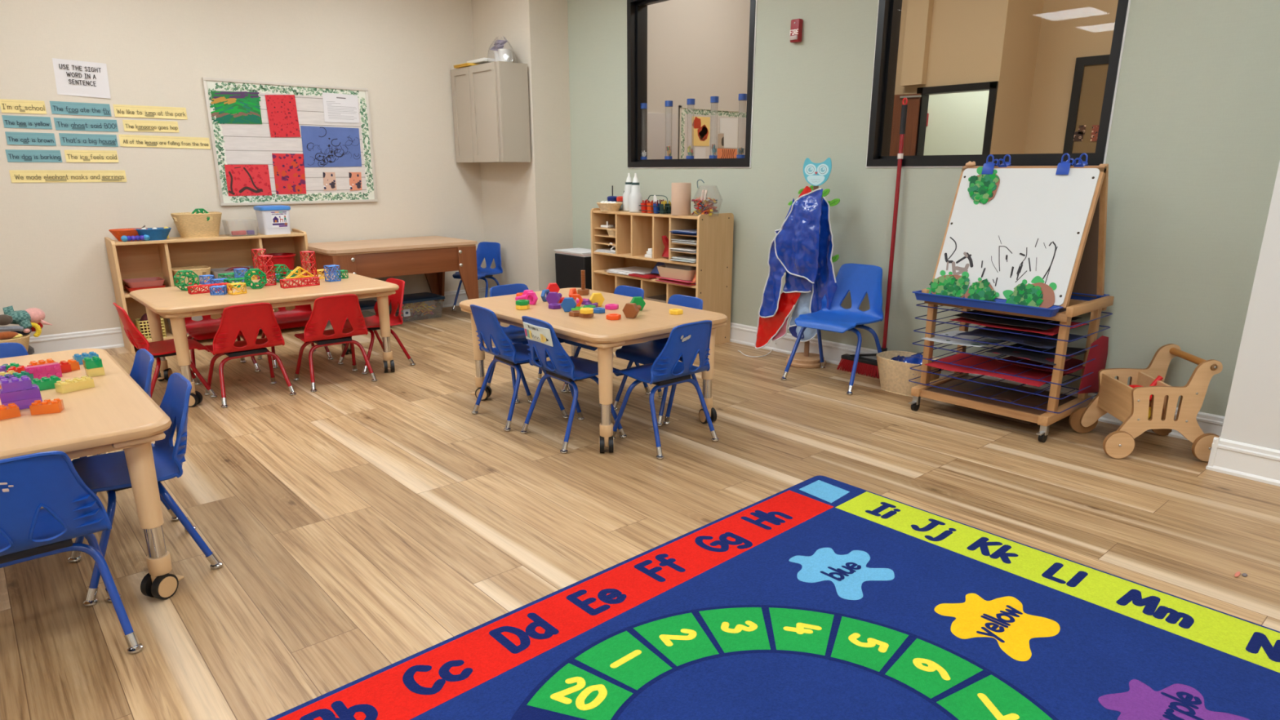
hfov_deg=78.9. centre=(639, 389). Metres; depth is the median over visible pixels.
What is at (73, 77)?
printed sheet
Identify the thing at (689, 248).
paper sheet
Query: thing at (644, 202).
cup
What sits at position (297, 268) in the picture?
triangle
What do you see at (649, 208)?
cup
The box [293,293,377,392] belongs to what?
chair
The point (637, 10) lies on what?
window
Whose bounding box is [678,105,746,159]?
bulletin board
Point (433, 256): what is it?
table
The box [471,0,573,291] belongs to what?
wall
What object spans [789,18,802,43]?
fire alarm
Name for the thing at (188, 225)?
basket
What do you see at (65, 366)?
brick
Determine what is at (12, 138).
strip
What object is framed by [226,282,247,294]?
block
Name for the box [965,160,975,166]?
clay lump
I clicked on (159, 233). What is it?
basket
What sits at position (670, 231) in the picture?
paper sheet
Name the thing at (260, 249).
block
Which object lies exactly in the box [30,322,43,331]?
ball
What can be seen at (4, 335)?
toy
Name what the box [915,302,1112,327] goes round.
wire shelf
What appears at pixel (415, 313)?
filling
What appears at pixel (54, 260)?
wall
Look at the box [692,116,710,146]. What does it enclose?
painting
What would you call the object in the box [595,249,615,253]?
paper sheet
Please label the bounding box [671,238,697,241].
paper sheet
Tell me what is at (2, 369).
brick
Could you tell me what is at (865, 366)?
broom
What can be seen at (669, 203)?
cup
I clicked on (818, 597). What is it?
rug
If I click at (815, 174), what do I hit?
coat stand
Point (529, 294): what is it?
nut
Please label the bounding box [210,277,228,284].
block
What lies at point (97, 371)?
brick
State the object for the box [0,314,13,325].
toy
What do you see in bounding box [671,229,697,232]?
paper sheet
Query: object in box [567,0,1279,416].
wall
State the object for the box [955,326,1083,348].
paper
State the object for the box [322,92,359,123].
typed letter
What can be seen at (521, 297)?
bolt
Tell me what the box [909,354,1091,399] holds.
wire shelf
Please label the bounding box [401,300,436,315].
filling
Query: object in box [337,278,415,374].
chair
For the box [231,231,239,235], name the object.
brick
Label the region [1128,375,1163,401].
pan
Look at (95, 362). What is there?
brick
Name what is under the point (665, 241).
pouch
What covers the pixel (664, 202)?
cup
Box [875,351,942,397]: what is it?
basket
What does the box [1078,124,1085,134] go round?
snapshot
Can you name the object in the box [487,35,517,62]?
plastic bag
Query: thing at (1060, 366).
wire shelf
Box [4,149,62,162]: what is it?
strip
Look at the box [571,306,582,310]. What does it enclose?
nut
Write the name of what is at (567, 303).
bolt
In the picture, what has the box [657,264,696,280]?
tray
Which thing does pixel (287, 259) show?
bucket
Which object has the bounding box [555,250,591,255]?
paper sheet
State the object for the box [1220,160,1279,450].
wall
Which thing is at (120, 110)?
strip
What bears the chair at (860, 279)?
on the floor
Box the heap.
[213,273,256,282]
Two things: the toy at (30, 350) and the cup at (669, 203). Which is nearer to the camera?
the toy at (30, 350)
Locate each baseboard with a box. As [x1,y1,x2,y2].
[28,287,485,354]
[729,322,1224,439]
[1205,436,1220,468]
[1206,436,1279,486]
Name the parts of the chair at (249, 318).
leg, leg, leg, leg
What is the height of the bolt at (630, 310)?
0.069 m
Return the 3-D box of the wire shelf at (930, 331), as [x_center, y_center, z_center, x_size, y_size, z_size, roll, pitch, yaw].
[1.876,-0.276,3.965,0.508,0.008,0.775,-13,21,-39]
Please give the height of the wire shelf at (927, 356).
0.008 m
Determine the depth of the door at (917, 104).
9.15 m
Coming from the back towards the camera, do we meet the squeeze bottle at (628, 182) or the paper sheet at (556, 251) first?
the paper sheet at (556, 251)
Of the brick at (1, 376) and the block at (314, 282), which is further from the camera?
the block at (314, 282)
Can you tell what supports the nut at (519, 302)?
on the nut at (517, 307)
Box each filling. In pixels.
[361,311,375,317]
[395,308,435,320]
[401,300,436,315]
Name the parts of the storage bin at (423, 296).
lid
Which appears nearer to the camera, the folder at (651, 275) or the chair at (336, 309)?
the chair at (336, 309)
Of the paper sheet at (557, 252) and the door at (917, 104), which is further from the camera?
the door at (917, 104)
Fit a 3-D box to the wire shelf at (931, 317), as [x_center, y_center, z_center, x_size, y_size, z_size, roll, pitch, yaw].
[1.876,-0.342,3.947,0.508,0.008,0.775,-13,21,-39]
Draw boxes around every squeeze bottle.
[622,173,632,211]
[629,173,642,212]
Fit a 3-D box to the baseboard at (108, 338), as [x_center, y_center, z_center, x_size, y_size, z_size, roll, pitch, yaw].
[-4.293,-0.259,5.220,7.440,0.142,0.024,-13,21,-39]
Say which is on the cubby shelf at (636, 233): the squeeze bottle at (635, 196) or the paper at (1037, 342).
the squeeze bottle at (635, 196)
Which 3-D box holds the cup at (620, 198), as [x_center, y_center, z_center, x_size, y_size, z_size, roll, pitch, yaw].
[-0.145,-1.544,6.258,0.090,0.189,0.089,0,16,-1]
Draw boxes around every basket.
[0,333,30,351]
[108,227,147,241]
[134,227,171,240]
[170,211,222,238]
[171,266,210,286]
[596,201,622,211]
[606,229,615,236]
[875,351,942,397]
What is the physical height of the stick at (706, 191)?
0.101 m
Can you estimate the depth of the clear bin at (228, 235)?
5.84 m
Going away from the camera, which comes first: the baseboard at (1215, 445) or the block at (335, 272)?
the baseboard at (1215, 445)
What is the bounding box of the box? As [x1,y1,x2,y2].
[644,253,652,257]
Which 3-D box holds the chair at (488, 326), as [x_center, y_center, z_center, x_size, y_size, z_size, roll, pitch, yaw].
[-0.634,-0.150,3.991,0.389,0.598,0.394,-12,20,-36]
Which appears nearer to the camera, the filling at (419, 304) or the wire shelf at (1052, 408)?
the wire shelf at (1052, 408)
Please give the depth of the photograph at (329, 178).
6.39 m
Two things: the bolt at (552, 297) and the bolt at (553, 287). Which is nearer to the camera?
the bolt at (552, 297)
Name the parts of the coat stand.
apron, apron, apron, apron, apron, apron, apron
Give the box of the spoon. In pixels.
[653,195,657,202]
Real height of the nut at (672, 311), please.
0.021 m
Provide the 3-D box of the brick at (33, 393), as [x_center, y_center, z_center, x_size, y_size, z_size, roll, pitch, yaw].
[-1.850,0.010,2.318,0.094,0.034,0.047,-13,21,-39]
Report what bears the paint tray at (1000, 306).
on the easel
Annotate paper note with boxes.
[694,146,705,159]
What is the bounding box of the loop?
[608,242,615,251]
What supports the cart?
on the floor
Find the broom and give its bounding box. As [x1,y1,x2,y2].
[836,97,907,378]
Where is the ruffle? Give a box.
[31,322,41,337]
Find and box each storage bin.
[359,300,376,310]
[402,292,444,316]
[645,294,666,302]
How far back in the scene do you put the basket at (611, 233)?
6.14 m
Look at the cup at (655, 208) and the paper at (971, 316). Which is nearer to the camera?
the paper at (971, 316)
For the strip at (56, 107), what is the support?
attached to the wall at (54, 260)
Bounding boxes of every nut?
[515,292,523,297]
[515,299,529,305]
[515,304,529,310]
[524,291,537,304]
[540,288,550,301]
[548,302,561,309]
[558,297,564,302]
[568,288,577,299]
[568,310,579,316]
[571,293,582,306]
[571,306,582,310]
[578,312,593,318]
[579,307,593,314]
[582,298,590,304]
[582,304,595,307]
[584,302,598,307]
[593,306,604,313]
[604,303,618,310]
[605,313,621,319]
[669,308,683,315]
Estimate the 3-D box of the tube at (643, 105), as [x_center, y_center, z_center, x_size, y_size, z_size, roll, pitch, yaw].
[0.028,-2.093,6.339,0.061,0.455,0.061,-13,21,-39]
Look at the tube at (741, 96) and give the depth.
5.59 m
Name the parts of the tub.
lid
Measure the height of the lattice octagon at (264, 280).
0.115 m
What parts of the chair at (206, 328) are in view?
leg, leg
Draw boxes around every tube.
[640,102,647,159]
[664,100,672,159]
[685,98,694,159]
[709,96,719,158]
[736,93,746,158]
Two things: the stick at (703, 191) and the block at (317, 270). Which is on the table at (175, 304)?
the block at (317, 270)
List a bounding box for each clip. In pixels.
[600,221,614,227]
[981,154,998,174]
[997,154,1011,167]
[1055,153,1074,174]
[1073,153,1088,167]
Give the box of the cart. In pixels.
[1069,343,1222,462]
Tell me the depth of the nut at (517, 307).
3.96 m
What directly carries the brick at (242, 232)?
in the clear bin at (228, 235)
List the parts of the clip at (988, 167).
lever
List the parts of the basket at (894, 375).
folded apron, folded apron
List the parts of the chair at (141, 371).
leg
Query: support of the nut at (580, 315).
on the table at (655, 321)
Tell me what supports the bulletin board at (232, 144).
attached to the wall at (54, 260)
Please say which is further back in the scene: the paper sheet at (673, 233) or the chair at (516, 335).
the paper sheet at (673, 233)
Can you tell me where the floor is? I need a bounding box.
[0,305,1279,719]
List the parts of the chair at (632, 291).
leg, leg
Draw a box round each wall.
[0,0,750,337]
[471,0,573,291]
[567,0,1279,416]
[894,0,1013,154]
[923,90,989,155]
[995,0,1044,154]
[1024,0,1118,154]
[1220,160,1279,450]
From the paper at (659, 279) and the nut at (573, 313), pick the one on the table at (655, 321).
the nut at (573, 313)
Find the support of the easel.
on the floor
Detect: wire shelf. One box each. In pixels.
[908,368,1097,413]
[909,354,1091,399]
[911,339,1095,370]
[911,343,1093,385]
[913,320,1097,356]
[914,307,1110,342]
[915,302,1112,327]
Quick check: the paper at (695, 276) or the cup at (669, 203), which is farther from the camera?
the cup at (669, 203)
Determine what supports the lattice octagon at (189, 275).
on the table at (175, 304)
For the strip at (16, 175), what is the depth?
5.26 m
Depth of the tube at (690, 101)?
5.97 m
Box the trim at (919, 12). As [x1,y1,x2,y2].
[900,0,933,86]
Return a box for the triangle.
[285,266,314,279]
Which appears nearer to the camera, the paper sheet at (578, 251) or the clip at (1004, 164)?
the clip at (1004, 164)
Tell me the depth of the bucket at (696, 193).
5.45 m
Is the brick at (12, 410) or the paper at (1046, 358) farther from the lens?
the paper at (1046, 358)
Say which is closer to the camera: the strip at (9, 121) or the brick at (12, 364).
the brick at (12, 364)
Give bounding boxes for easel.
[908,164,1114,442]
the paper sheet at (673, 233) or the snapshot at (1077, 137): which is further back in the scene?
the snapshot at (1077, 137)
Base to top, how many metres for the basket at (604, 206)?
0.068 m
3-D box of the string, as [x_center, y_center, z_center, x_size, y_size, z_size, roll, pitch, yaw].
[0.816,-0.318,5.436,0.266,0.139,0.347,3,16,10]
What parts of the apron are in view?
apron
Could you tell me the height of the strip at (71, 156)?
0.080 m
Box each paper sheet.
[554,248,591,253]
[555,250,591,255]
[555,251,591,256]
[556,252,591,257]
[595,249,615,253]
[596,248,615,252]
[606,270,631,274]
[607,271,628,275]
[610,266,653,274]
[669,246,696,251]
[669,258,696,262]
[670,231,697,233]
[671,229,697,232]
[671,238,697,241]
[671,240,696,244]
[671,241,696,244]
[671,249,696,253]
[671,257,696,260]
[672,232,697,235]
[672,254,696,259]
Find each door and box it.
[888,80,998,155]
[1062,54,1110,153]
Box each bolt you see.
[515,289,533,301]
[545,291,561,304]
[546,282,559,293]
[560,297,577,311]
[577,270,589,295]
[589,292,604,306]
[622,302,641,318]
[630,296,645,310]
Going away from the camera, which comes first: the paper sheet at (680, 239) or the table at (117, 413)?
the table at (117, 413)
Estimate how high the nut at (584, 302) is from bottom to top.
0.021 m
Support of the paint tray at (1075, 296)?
on the easel
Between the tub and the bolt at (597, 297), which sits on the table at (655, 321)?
the bolt at (597, 297)
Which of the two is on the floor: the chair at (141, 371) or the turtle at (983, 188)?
the chair at (141, 371)
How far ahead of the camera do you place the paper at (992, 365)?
4.01 m
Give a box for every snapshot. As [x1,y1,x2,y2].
[1073,131,1083,141]
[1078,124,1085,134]
[1090,124,1099,141]
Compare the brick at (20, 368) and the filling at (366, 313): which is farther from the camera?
the filling at (366, 313)
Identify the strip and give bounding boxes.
[0,98,46,114]
[1,115,52,128]
[4,131,56,146]
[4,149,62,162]
[8,169,126,182]
[49,101,111,116]
[53,117,118,131]
[58,133,118,146]
[64,150,118,162]
[112,104,187,119]
[118,134,210,149]
[122,120,178,132]
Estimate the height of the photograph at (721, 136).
0.165 m
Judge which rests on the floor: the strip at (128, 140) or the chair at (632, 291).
the chair at (632, 291)
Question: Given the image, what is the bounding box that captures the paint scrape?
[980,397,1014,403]
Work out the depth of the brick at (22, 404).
2.31 m
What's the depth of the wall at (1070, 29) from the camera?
8.74 m
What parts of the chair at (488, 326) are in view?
leg, leg, leg, leg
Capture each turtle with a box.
[926,270,969,297]
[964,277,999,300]
[967,166,999,204]
[1002,275,1057,307]
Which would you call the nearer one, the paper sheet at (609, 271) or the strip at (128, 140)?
the strip at (128, 140)
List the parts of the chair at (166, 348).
leg, leg, leg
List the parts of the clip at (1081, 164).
lever, lever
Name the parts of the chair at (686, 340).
leg, leg, leg, leg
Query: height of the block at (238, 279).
0.050 m
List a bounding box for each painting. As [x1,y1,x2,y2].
[209,91,262,124]
[224,164,271,195]
[265,94,300,137]
[271,153,306,194]
[300,125,361,167]
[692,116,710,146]
[717,148,737,158]
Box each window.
[626,0,757,168]
[866,0,1130,167]
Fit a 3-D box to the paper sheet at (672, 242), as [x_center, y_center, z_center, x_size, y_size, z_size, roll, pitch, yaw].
[0.408,-1.065,5.607,0.264,0.010,0.254,-13,21,-39]
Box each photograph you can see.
[322,172,337,191]
[348,172,361,191]
[717,133,724,148]
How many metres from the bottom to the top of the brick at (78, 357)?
0.034 m
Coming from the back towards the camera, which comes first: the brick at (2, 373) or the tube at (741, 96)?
the tube at (741, 96)
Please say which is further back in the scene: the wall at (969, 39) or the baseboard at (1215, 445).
the wall at (969, 39)
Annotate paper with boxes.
[650,262,668,274]
[655,276,696,283]
[655,279,693,285]
[658,279,696,284]
[692,271,696,284]
[920,330,1006,346]
[924,352,1072,386]
[950,316,1087,335]
[953,310,1081,329]
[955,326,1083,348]
[978,308,1066,316]
[986,342,1086,365]
[995,355,1084,373]
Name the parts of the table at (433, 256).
leg, lid, leg, leg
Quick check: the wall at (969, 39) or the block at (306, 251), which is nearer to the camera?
the block at (306, 251)
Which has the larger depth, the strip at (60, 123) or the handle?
the handle
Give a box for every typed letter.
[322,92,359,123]
[720,117,737,148]
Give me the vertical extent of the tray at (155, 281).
0.040 m
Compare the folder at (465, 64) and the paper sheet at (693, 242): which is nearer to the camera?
the paper sheet at (693, 242)
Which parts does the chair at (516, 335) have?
leg, leg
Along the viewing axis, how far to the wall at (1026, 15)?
8.73 m
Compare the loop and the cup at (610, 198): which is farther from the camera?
the cup at (610, 198)
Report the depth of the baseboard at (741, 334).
5.11 m
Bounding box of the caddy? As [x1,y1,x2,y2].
[639,195,671,212]
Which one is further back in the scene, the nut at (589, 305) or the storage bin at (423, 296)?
the storage bin at (423, 296)
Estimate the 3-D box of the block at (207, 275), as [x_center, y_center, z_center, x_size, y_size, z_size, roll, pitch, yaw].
[-2.703,-0.687,4.853,0.057,0.053,0.068,12,20,36]
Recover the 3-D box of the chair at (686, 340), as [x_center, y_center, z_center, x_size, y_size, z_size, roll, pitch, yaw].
[0.115,-0.046,3.624,0.394,0.598,0.389,-13,21,-39]
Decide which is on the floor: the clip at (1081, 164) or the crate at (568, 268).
the crate at (568, 268)
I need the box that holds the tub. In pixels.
[253,204,290,235]
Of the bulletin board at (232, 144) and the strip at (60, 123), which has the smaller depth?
the strip at (60, 123)
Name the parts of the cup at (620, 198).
lid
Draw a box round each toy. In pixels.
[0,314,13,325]
[0,325,23,331]
[0,331,18,339]
[2,305,51,333]
[10,328,31,335]
[12,333,22,338]
[27,345,34,355]
[139,313,151,335]
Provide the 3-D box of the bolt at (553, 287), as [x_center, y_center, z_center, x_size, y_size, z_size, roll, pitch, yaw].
[-0.503,-0.579,4.445,0.076,0.066,0.084,-5,17,-18]
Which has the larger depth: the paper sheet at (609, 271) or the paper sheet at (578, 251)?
the paper sheet at (578, 251)
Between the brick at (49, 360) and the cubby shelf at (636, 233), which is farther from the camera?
the cubby shelf at (636, 233)
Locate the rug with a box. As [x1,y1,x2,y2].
[266,475,1279,719]
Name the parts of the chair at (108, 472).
leg, leg, leg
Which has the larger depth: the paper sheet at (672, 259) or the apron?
the paper sheet at (672, 259)
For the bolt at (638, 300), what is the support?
on the table at (655, 321)
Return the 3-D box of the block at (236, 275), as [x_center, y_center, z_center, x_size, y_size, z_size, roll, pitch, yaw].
[-2.485,-0.707,4.847,0.057,0.095,0.064,14,21,41]
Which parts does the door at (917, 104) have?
handle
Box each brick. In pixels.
[0,362,21,370]
[0,364,8,373]
[0,369,15,376]
[0,373,17,380]
[0,375,32,392]
[0,383,40,403]
[0,396,42,409]
[0,402,21,419]
[4,370,34,380]
[6,364,32,373]
[24,362,62,379]
[28,358,55,365]
[29,398,64,415]
[31,375,61,391]
[44,360,71,373]
[54,375,94,393]
[57,359,79,370]
[72,351,98,364]
[82,355,102,368]
[84,366,105,377]
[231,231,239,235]
[238,230,246,235]
[246,230,254,235]
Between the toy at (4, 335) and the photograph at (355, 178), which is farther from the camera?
the photograph at (355, 178)
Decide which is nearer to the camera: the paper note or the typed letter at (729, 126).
the paper note
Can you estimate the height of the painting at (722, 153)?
0.140 m
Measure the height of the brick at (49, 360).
0.034 m
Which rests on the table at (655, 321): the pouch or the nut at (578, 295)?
the nut at (578, 295)
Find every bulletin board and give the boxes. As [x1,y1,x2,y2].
[202,77,377,205]
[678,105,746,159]
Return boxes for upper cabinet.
[450,61,530,162]
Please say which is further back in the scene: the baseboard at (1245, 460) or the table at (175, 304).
the table at (175, 304)
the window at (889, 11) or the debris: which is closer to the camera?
the debris
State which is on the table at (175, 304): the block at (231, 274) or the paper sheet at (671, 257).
the block at (231, 274)
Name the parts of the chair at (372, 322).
leg, leg, leg, leg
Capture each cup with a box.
[607,185,617,201]
[616,191,624,209]
[640,200,647,213]
[646,200,653,213]
[653,200,660,213]
[659,200,666,213]
[666,200,671,213]
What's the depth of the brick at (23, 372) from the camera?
2.59 m
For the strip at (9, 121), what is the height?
0.079 m
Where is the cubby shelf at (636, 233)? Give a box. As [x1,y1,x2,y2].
[590,208,733,344]
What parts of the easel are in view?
rail, post, rail, post, trim, cross rail, board, rail, post, rail, cross rail, rail, post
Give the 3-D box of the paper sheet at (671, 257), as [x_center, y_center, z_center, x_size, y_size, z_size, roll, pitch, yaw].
[0.410,-0.957,5.649,0.279,0.008,0.259,-13,21,-39]
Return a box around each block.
[186,282,231,294]
[199,274,215,284]
[208,285,227,295]
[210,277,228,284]
[217,271,242,280]
[223,277,248,288]
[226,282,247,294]
[233,267,248,284]
[244,271,257,279]
[251,248,269,279]
[257,254,276,285]
[280,275,319,288]
[287,269,301,277]
[299,250,317,283]
[312,268,328,279]
[323,264,341,281]
[336,269,348,279]
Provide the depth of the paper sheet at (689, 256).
5.68 m
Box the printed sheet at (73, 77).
[52,57,111,98]
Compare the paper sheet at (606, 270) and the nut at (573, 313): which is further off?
the paper sheet at (606, 270)
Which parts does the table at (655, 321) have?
leg, leg post, leg post, leg, leg post, leg post, leg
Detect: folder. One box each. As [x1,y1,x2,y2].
[453,62,479,68]
[628,273,660,278]
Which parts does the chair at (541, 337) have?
leg, leg, leg, leg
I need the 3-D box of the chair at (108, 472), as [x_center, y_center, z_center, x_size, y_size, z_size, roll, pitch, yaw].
[-1.613,0.281,2.464,0.389,0.598,0.394,-13,21,-39]
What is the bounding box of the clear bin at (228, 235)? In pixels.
[222,218,257,236]
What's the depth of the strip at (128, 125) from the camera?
5.52 m
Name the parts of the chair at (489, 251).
leg, leg, leg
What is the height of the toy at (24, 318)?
0.169 m
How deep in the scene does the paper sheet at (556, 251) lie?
6.56 m
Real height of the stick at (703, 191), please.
0.101 m
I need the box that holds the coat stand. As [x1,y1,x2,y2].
[758,157,839,368]
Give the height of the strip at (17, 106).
0.083 m
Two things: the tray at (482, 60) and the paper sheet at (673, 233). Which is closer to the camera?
the paper sheet at (673, 233)
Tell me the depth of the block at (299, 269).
5.15 m
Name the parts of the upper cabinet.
door, door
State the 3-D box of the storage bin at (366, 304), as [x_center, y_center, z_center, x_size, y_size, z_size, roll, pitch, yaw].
[-2.333,-0.630,6.480,0.380,0.170,0.300,-13,21,-39]
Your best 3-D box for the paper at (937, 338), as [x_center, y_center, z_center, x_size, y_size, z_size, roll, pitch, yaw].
[1.716,-0.265,4.071,0.376,0.019,0.321,-13,21,-39]
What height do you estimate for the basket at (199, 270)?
0.142 m
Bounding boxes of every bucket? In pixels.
[263,253,296,275]
[693,179,722,216]
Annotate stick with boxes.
[700,190,704,204]
[702,190,707,204]
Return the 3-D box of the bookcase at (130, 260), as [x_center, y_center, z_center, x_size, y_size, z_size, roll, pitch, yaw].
[-3.179,-0.776,5.865,1.290,0.787,0.289,-13,21,-39]
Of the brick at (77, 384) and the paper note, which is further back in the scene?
the paper note
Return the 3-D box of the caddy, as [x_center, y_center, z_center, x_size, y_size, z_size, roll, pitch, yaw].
[0.121,-1.387,5.780,0.115,0.115,0.292,-13,21,-39]
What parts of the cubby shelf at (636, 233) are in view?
slot shelf, slot shelf, slot shelf, panel, shelf, shelf, panel, slot shelf, slot shelf, slot shelf, panel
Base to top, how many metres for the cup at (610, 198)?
0.188 m
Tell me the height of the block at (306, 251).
0.194 m
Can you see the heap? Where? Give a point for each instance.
(215, 276)
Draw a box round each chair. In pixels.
[0,342,28,358]
[0,450,143,653]
[67,372,222,607]
[79,348,178,520]
[112,302,217,398]
[179,281,261,381]
[204,302,296,408]
[256,275,333,368]
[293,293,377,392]
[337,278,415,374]
[451,241,502,311]
[470,304,568,431]
[486,283,570,403]
[520,315,626,453]
[560,284,650,406]
[612,320,719,459]
[613,294,702,426]
[780,262,883,395]
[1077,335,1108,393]
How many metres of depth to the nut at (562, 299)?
4.17 m
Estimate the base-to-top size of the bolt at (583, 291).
0.139 m
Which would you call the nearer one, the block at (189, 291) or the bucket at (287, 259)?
the block at (189, 291)
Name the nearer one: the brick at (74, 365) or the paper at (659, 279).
the brick at (74, 365)
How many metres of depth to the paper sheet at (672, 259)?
5.56 m
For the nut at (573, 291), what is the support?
on the table at (655, 321)
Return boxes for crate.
[134,316,166,339]
[555,253,591,289]
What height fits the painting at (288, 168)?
0.311 m
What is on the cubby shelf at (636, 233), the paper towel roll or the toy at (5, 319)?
the paper towel roll
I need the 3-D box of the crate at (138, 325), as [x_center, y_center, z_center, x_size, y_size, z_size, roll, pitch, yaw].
[-3.518,-0.441,5.590,0.158,0.138,0.138,-13,21,-39]
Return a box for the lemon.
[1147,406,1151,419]
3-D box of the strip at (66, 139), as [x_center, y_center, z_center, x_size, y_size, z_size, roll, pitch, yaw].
[-3.761,-1.703,5.307,0.326,0.082,0.005,-13,21,-39]
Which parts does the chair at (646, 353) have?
leg, leg, leg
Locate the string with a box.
[737,340,776,357]
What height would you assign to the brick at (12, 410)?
0.034 m
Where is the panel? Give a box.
[647,112,676,159]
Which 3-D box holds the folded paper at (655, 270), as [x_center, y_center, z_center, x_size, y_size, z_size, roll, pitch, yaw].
[0.148,-0.925,5.915,0.072,0.098,0.200,-13,21,-39]
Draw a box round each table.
[0,348,183,599]
[129,272,399,407]
[307,235,479,309]
[458,287,727,453]
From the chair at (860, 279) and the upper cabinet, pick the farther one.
the upper cabinet
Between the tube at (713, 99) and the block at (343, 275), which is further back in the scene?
the tube at (713, 99)
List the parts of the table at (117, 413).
leg, leg post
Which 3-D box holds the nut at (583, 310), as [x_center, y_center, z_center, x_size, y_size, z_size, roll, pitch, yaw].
[-0.257,-0.379,3.743,0.070,0.021,0.069,-13,21,-39]
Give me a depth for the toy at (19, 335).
4.99 m
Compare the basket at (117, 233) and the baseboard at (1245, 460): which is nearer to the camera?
the baseboard at (1245, 460)
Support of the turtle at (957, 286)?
on the easel
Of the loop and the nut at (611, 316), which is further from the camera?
the loop
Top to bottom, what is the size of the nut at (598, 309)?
0.021 m
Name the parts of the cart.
panel, panel, handle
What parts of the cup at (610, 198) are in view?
lid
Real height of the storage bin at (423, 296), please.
0.190 m
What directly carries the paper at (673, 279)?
on the paper
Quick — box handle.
[223,266,250,273]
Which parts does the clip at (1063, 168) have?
lever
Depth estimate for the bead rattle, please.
5.37 m
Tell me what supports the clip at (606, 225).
on the cubby shelf at (636, 233)
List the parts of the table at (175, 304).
leg, leg, leg post, leg, leg post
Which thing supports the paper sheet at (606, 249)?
on the paper sheet at (596, 250)
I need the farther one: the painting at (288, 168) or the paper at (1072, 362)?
the painting at (288, 168)
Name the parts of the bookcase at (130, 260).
panel, shelf, shelf, panel, panel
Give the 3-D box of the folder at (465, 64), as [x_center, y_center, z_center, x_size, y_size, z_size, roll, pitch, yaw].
[-1.458,-2.803,6.744,0.230,0.020,0.260,-13,21,-39]
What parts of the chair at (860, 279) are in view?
leg, leg, leg, leg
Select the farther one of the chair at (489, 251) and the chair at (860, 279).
the chair at (489, 251)
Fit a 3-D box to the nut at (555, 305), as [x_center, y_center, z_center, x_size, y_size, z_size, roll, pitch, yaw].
[-0.437,-0.430,4.002,0.068,0.021,0.071,-13,21,-39]
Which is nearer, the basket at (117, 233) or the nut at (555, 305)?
the nut at (555, 305)
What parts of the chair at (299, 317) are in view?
leg, leg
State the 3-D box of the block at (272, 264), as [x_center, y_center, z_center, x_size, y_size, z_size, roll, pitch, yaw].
[-2.298,-0.734,4.786,0.065,0.181,0.068,13,20,38]
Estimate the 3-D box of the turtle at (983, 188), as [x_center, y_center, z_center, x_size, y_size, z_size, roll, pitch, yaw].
[1.717,-1.023,3.899,0.070,0.184,0.166,-13,21,-39]
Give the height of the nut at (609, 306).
0.021 m
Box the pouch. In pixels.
[662,235,668,257]
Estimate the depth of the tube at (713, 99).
5.78 m
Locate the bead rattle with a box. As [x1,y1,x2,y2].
[120,234,150,241]
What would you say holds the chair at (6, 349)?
on the floor
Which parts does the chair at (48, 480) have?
leg, leg, leg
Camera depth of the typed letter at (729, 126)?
9.28 m
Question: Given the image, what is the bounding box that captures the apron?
[754,290,800,348]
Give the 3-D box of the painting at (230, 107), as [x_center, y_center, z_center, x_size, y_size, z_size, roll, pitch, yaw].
[-3.033,-2.116,5.834,0.368,0.240,0.002,-13,21,-39]
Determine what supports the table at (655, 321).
on the floor
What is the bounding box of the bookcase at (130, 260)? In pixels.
[104,228,313,353]
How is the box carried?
on the cubby shelf at (636, 233)
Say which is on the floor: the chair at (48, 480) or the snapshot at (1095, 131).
the chair at (48, 480)
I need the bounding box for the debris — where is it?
[1234,571,1247,577]
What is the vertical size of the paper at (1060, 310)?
0.019 m
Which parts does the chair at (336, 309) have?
leg, leg, leg, leg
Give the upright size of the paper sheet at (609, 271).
0.009 m
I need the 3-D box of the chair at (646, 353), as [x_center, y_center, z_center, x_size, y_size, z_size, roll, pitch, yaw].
[0.111,-0.174,4.075,0.389,0.598,0.394,-13,21,-39]
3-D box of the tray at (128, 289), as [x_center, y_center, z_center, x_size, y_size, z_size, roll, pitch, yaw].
[-3.539,-0.726,5.559,0.230,0.040,0.220,-13,21,-39]
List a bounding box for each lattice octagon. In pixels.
[173,270,199,290]
[191,208,209,221]
[244,268,266,288]
[270,264,289,282]
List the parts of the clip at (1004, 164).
lever, lever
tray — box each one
[123,276,164,288]
[123,284,165,292]
[466,57,495,64]
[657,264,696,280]
[911,289,1062,317]
[1070,292,1109,301]
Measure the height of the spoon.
0.068 m
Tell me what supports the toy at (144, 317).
in the crate at (138, 325)
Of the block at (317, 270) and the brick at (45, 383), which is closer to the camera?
the brick at (45, 383)
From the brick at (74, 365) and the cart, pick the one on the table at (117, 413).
the brick at (74, 365)
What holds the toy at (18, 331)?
in the basket at (24, 340)
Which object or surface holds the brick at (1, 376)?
on the table at (117, 413)
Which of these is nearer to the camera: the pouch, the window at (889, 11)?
the window at (889, 11)
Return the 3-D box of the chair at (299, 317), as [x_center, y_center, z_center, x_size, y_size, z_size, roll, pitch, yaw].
[-2.351,-0.471,5.220,0.398,0.548,0.389,-13,21,-39]
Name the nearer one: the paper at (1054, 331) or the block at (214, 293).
the paper at (1054, 331)
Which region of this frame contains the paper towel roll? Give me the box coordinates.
[671,182,691,215]
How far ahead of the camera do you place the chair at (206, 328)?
4.91 m

